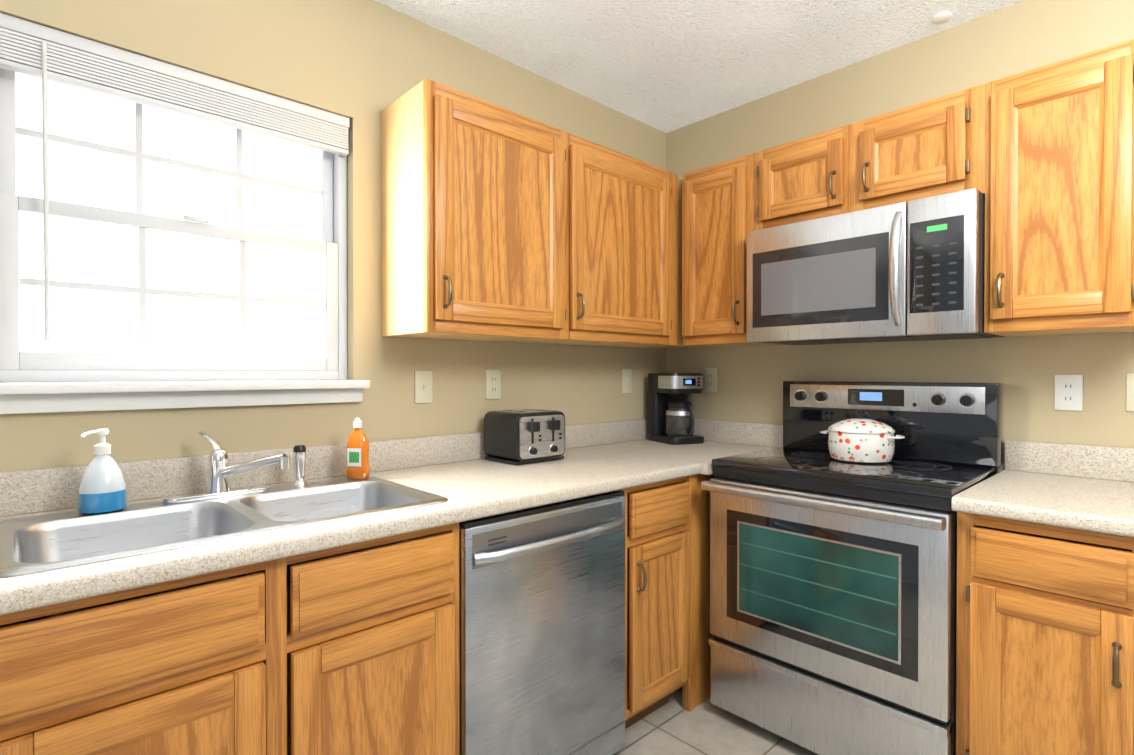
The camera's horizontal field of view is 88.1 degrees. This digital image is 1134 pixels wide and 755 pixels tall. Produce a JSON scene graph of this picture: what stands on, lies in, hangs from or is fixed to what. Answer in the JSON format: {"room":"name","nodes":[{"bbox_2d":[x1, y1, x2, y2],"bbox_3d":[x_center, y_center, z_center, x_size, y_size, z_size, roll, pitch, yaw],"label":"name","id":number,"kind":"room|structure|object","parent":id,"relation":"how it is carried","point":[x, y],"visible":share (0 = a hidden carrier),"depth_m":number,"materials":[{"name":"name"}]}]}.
{"room":"kitchen","nodes":[
{"label":"kitchen","id":0,"kind":"room"},
{"bbox_2d":[0,0,665,471],"bbox_3d":[-1.377,-0.016,1.412,5.360,2.500,0.160,0,1,-43],"label":"wall","id":1,"kind":"structure","parent":0,"point":[360,64],"depth_m":1.95,"materials":[{"name":"beige paint"}]},
{"bbox_2d":[0,13,369,413],"bbox_3d":[-1.044,-0.385,1.655,0.933,0.934,0.185,0,1,-43],"label":"window unit","id":2,"kind":"structure","parent":1,"relation":"in","point":[174,236],"depth_m":1.62,"materials":[{"name":"white paint"}]},
{"bbox_2d":[415,371,431,402],"bbox_3d":[-0.511,0.034,2.100,0.070,0.116,0.016,0,1,-43],"label":"light switch","id":3,"kind":"object","parent":1,"relation":"attached to","point":[423,386],"visible":1,"depth_m":2.10,"materials":[{"name":"beige plastic"}]},
{"bbox_2d":[381,78,572,343],"bbox_3d":[-0.312,-0.523,2.070,0.570,0.764,0.325,0,1,-43],"label":"upper cabinet","id":4,"kind":"object","parent":1,"relation":"attached to","point":[500,224],"depth_m":1.91,"materials":[{"name":"brown wood"}]},
{"bbox_2d":[486,370,500,398],"bbox_3d":[-0.290,0.028,2.312,0.070,0.116,0.008,0,1,-43],"label":"electrical outlet plate","id":5,"kind":"object","parent":1,"relation":"attached to","point":[493,384],"visible":1,"depth_m":2.31,"materials":[{"name":"beige plastic"}]},
{"bbox_2d":[553,135,676,348],"bbox_3d":[0.121,-0.526,2.475,0.616,0.764,0.325,0,1,-43],"label":"upper cabinet","id":6,"kind":"object","parent":1,"relation":"attached to","point":[625,207],"depth_m":2.37,"materials":[{"name":"brown wood"}]},
{"bbox_2d":[622,369,631,392],"bbox_3d":[0.296,0.017,2.855,0.070,0.116,0.016,0,1,-43],"label":"electrical outlet plate","id":7,"kind":"object","parent":1,"relation":"attached to","point":[626,380],"visible":1,"depth_m":2.85,"materials":[{"name":"beige plastic"}]},
{"bbox_2d":[673,175,711,348],"bbox_3d":[0.487,-0.528,2.817,0.386,0.764,0.325,0,1,-43],"label":"upper cabinet","id":8,"kind":"object","parent":1,"relation":"attached to","point":[680,345],"depth_m":2.68,"materials":[{"name":"brown wood"}]},
{"bbox_2d":[375,0,1023,132],"bbox_3d":[0.399,-1.302,-0.497,5.360,0.100,5.360,0,1,-43],"label":"ceiling","id":9,"kind":"structure","parent":0,"point":[666,66],"depth_m":2.21,"materials":[{"name":"white paint"}]},
{"bbox_2d":[932,11,951,23],"bbox_3d":[1.319,-1.263,2.062,0.060,0.015,0.060,0,1,-43],"label":"smoke detector","id":10,"kind":"object","parent":9,"relation":"attached to","point":[942,17],"visible":1,"depth_m":2.05,"materials":[{"name":"white plastic"}]},
{"bbox_2d":[613,686,818,754],"bbox_3d":[0.399,1.298,-0.478,5.360,0.100,5.360,0,1,-43],"label":"floor","id":11,"kind":"structure","parent":0,"point":[672,726],"depth_m":2.01,"materials":[{"name":"tile"}]},
{"bbox_2d":[0,523,459,754],"bbox_3d":[-0.891,0.798,1.320,1.136,0.874,0.638,0,1,-43],"label":"base cabinet","id":12,"kind":"object","parent":11,"relation":"on","point":[356,653],"depth_m":1.16,"materials":[{"name":"brown wood"}]},
{"bbox_2d":[0,418,747,614],"bbox_3d":[-0.290,0.285,1.866,2.827,0.140,0.660,0,1,-43],"label":"countertop","id":13,"kind":"structure","parent":12,"relation":"on","point":[600,457],"depth_m":1.59,"materials":[{"name":"stone"}]},
{"bbox_2d":[0,432,447,621],"bbox_3d":[-0.784,0.318,1.413,0.855,0.342,0.517,0,1,-43],"label":"sink","id":14,"kind":"object","parent":13,"relation":"in","point":[220,509],"visible":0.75,"depth_m":1.42,"materials":[{"name":"silver metal"}]},
{"bbox_2d":[77,429,126,514],"bbox_3d":[-1.095,0.217,1.383,0.092,0.194,0.092,0,1,-43],"label":"soap dispenser","id":15,"kind":"object","parent":14,"relation":"on","point":[102,488],"visible":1,"depth_m":1.36,"materials":[{"name":"blue"}]},
{"bbox_2d":[346,418,369,478],"bbox_3d":[-0.646,0.217,1.810,0.064,0.187,0.064,0,1,-43],"label":"dish soap bottle","id":16,"kind":"object","parent":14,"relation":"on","point":[357,464],"visible":0.98,"depth_m":1.79,"materials":[{"name":"orange plastic"}]},
{"bbox_2d":[484,409,564,464],"bbox_3d":[-0.151,0.219,2.225,0.240,0.188,0.228,0,1,-43],"label":"toaster","id":17,"kind":"object","parent":13,"relation":"on","point":[518,436],"visible":1,"depth_m":2.15,"materials":[{"name":"black plastic"}]},
{"bbox_2d":[648,373,703,444],"bbox_3d":[0.532,0.144,2.820,0.195,0.330,0.263,0,0,-23],"label":"coffee maker","id":18,"kind":"object","parent":13,"relation":"on","point":[671,419],"visible":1,"depth_m":2.75,"materials":[{"name":"black plastic"}]},
{"bbox_2d":[459,490,624,754],"bbox_3d":[-0.220,0.799,1.885,0.610,0.864,0.637,0,1,-43],"label":"dishwasher","id":19,"kind":"object","parent":11,"relation":"on","point":[542,627],"visible":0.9,"depth_m":1.66,"materials":[{"name":"grey metal"}]},
{"bbox_2d":[621,487,635,728],"bbox_3d":[-0.251,0.793,1.919,0.653,0.874,0.638,0,1,-43],"label":"base cabinet","id":20,"kind":"object","parent":11,"relation":"on","point":[630,493],"depth_m":1.93,"materials":[{"name":"brown wood"}]},
{"bbox_2d":[636,474,715,721],"bbox_3d":[0.167,0.791,2.310,0.527,0.874,0.638,0,1,-43],"label":"base cabinet","id":21,"kind":"object","parent":11,"relation":"on","point":[673,650],"depth_m":2.08,"materials":[{"name":"brown wood"}]},
{"bbox_2d":[700,422,782,474],"bbox_3d":[0.734,0.281,2.354,0.667,0.140,0.027,0,1,-43],"label":"countertop","id":22,"kind":"structure","parent":21,"relation":"on","point":[721,441],"depth_m":2.65,"materials":[{"name":"stone"}]},
{"bbox_2d":[701,381,1003,754],"bbox_3d":[0.985,0.624,2.050,0.700,1.212,0.754,0,1,-43],"label":"stove","id":23,"kind":"object","parent":11,"relation":"on","point":[833,603],"visible":0.98,"depth_m":1.86,"materials":[{"name":"grey metal"}]},
{"bbox_2d":[820,411,904,463],"bbox_3d":[1.055,0.208,2.106,0.218,0.178,0.284,0,1,-43],"label":"enamel pot","id":24,"kind":"object","parent":23,"relation":"on","point":[860,439],"visible":1,"depth_m":2.02,"materials":[{"name":"white metal"}]},
{"bbox_2d":[956,512,1133,754],"bbox_3d":[1.393,0.795,1.648,0.673,0.874,0.379,0,1,-43],"label":"base cabinet","id":25,"kind":"object","parent":11,"relation":"on","point":[1045,642],"visible":0.81,"depth_m":1.45,"materials":[{"name":"brown wood"}]},
{"bbox_2d":[952,440,1133,536],"bbox_3d":[1.399,0.286,1.649,0.657,0.140,0.387,0,1,-43],"label":"countertop","id":26,"kind":"structure","parent":25,"relation":"on","point":[1084,487],"depth_m":1.67,"materials":[{"name":"stone"}]},
{"bbox_2d":[666,0,1133,471],"bbox_3d":[2.353,-0.015,1.230,0.160,2.500,5.200,0,1,-43],"label":"wall","id":27,"kind":"structure","parent":0,"point":[1019,37],"depth_m":2.16,"materials":[{"name":"beige paint"}]},
{"bbox_2d":[705,368,716,391],"bbox_3d":[0.704,0.012,2.870,0.008,0.116,0.070,0,1,-43],"label":"electrical outlet plate","id":28,"kind":"object","parent":27,"relation":"attached to","point":[710,379],"visible":1,"depth_m":2.87,"materials":[{"name":"beige plastic"}]},
{"bbox_2d":[682,152,785,346],"bbox_3d":[0.747,-0.527,2.586,0.325,0.764,0.362,0,1,-43],"label":"upper cabinet","id":29,"kind":"object","parent":27,"relation":"attached to","point":[720,200],"depth_m":2.48,"materials":[{"name":"brown wood"}]},
{"bbox_2d":[758,84,985,229],"bbox_3d":[1.129,-0.739,2.176,0.325,0.334,0.757,0,1,-43],"label":"upper cabinet","id":30,"kind":"object","parent":27,"relation":"attached to","point":[937,146],"depth_m":2.01,"materials":[{"name":"brown wood"}]},
{"bbox_2d":[747,188,1003,344],"bbox_3d":[1.082,-0.352,2.134,0.451,0.432,0.754,0,1,-43],"label":"over-the-range microwave","id":31,"kind":"object","parent":30,"relation":"attached to","point":[911,270],"visible":0.98,"depth_m":1.96,"materials":[{"name":"grey metal"}]},
{"bbox_2d":[984,39,1133,336],"bbox_3d":[1.513,-0.521,1.767,0.325,0.764,0.366,0,1,-43],"label":"upper cabinet","id":32,"kind":"object","parent":27,"relation":"attached to","point":[1041,159],"depth_m":1.66,"materials":[{"name":"brown wood"}]},
{"bbox_2d":[1054,375,1082,410],"bbox_3d":[1.618,0.049,1.892,0.008,0.116,0.070,0,1,-43],"label":"electrical outlet plate","id":33,"kind":"object","parent":27,"relation":"attached to","point":[1068,392],"visible":1,"depth_m":1.89,"materials":[{"name":"white plastic"}]},
{"bbox_2d":[1126,373,1133,411],"bbox_3d":[1.731,0.046,1.765,0.016,0.116,0.070,0,1,-43],"label":"electrical outlet plate","id":34,"kind":"object","parent":27,"relation":"attached to","point":[1129,391],"visible":1,"depth_m":1.79,"materials":[{"name":"beige plastic"}]}
]}

